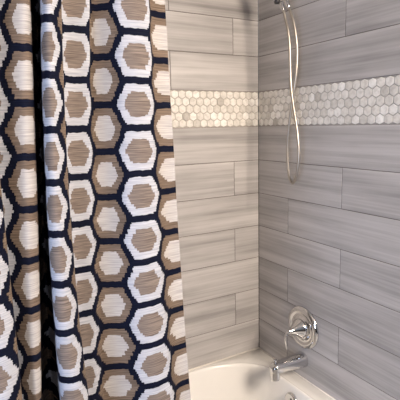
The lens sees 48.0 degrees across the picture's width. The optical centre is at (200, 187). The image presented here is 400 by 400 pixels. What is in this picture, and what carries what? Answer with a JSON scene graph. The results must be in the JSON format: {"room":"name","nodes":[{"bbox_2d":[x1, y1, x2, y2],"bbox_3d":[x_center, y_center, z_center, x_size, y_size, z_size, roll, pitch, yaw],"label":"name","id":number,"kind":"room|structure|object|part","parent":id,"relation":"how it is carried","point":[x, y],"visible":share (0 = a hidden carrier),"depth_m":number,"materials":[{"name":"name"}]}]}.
{"room":"bathroom","nodes":[
{"label":"bathroom","id":0,"kind":"room"},
{"bbox_2d":[165,0,258,368],"bbox_3d":[-0.422,0.105,1.745,1.530,2.470,0.100,-6,9,-29],"label":"wall","id":1,"kind":"structure","parent":0,"point":[212,45],"depth_m":1.95,"materials":[{"name":"grey tile"}]},
{"bbox_2d":[188,347,258,370],"bbox_3d":[-0.377,0.837,1.802,1.509,0.008,0.008,-6,9,-29],"label":"trim","id":2,"kind":"structure","parent":1,"relation":"attached to","point":[257,347],"depth_m":2.06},
{"bbox_2d":[258,0,399,399],"bbox_3d":[0.523,0.087,1.729,0.100,2.470,0.860,-6,9,-29],"label":"wall","id":3,"kind":"structure","parent":0,"point":[329,239],"depth_m":1.66,"materials":[{"name":"grey tile"}]},
{"bbox_2d":[273,0,299,183],"bbox_3d":[0.278,-0.466,1.762,0.234,0.902,0.130,1,8,14],"label":"shower","id":4,"kind":"object","parent":3,"relation":"attached to","point":[286,2],"visible":1,"depth_m":1.72,"materials":[{"name":"silver metal"}]},
{"bbox_2d":[269,351,307,380],"bbox_3d":[0.357,0.732,1.859,0.172,0.084,0.065,-6,9,-29],"label":"tub spout","id":5,"kind":"object","parent":3,"relation":"attached to","point":[298,360],"visible":1,"depth_m":1.84,"materials":[{"name":"silver metal"}]},
{"bbox_2d":[259,348,335,399],"bbox_3d":[0.468,0.814,1.847,0.005,0.005,0.749,-6,9,-29],"label":"trim","id":6,"kind":"structure","parent":3,"relation":"attached to","point":[259,348],"depth_m":1.88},
{"bbox_2d":[284,306,318,349],"bbox_3d":[0.387,0.586,1.856,0.099,0.179,0.179,-6,9,-29],"label":"shower valve","id":7,"kind":"object","parent":3,"relation":"attached to","point":[303,327],"visible":1,"depth_m":1.84,"materials":[{"name":"silver metal"}]},
{"bbox_3d":[0.354,0.626,1.843,0.025,0.079,0.016,-3,8,-12],"label":"lever","id":8,"kind":"part","parent":7,"relation":"part of","materials":[{"name":"silver metal"}]},
{"bbox_3d":[-0.100,1.552,0.432,2.700,0.050,3.000,-6,9,-29],"label":"floor","id":9,"kind":"structure","parent":0,"visible":0},
{"bbox_2d":[188,349,333,399],"bbox_3d":[-0.186,1.124,1.508,1.524,0.501,0.764,-6,9,-29],"label":"bathtub","id":10,"kind":"object","parent":9,"relation":"on","point":[245,376],"visible":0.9,"depth_m":1.99,"materials":[{"name":"ceramic"}]},
{"bbox_3d":[0.366,0.871,1.829,0.021,0.072,0.072,-6,9,-29],"label":"overflow plate","id":11,"kind":"part","parent":10,"relation":"part of","materials":[{"name":"silver metal"}]},
{"bbox_3d":[-0.892,0.227,0.934,0.100,2.470,0.860,-6,9,-29],"label":"wall","id":12,"kind":"structure","parent":0,"visible":0},
{"bbox_3d":[-0.018,-0.619,0.900,1.528,0.025,0.025,-6,9,-29],"label":"curtain rod","id":13,"kind":"object","parent":12,"relation":"attached to","visible":0},
{"bbox_2d":[0,0,190,399],"bbox_3d":[-0.289,0.356,0.875,0.632,1.886,0.130,-8,11,-42],"label":"shower curtain","id":14,"kind":"object","parent":13,"relation":"hanging from","point":[91,294],"visible":1,"depth_m":0.88,"materials":[{"name":"fabric"}]}
]}

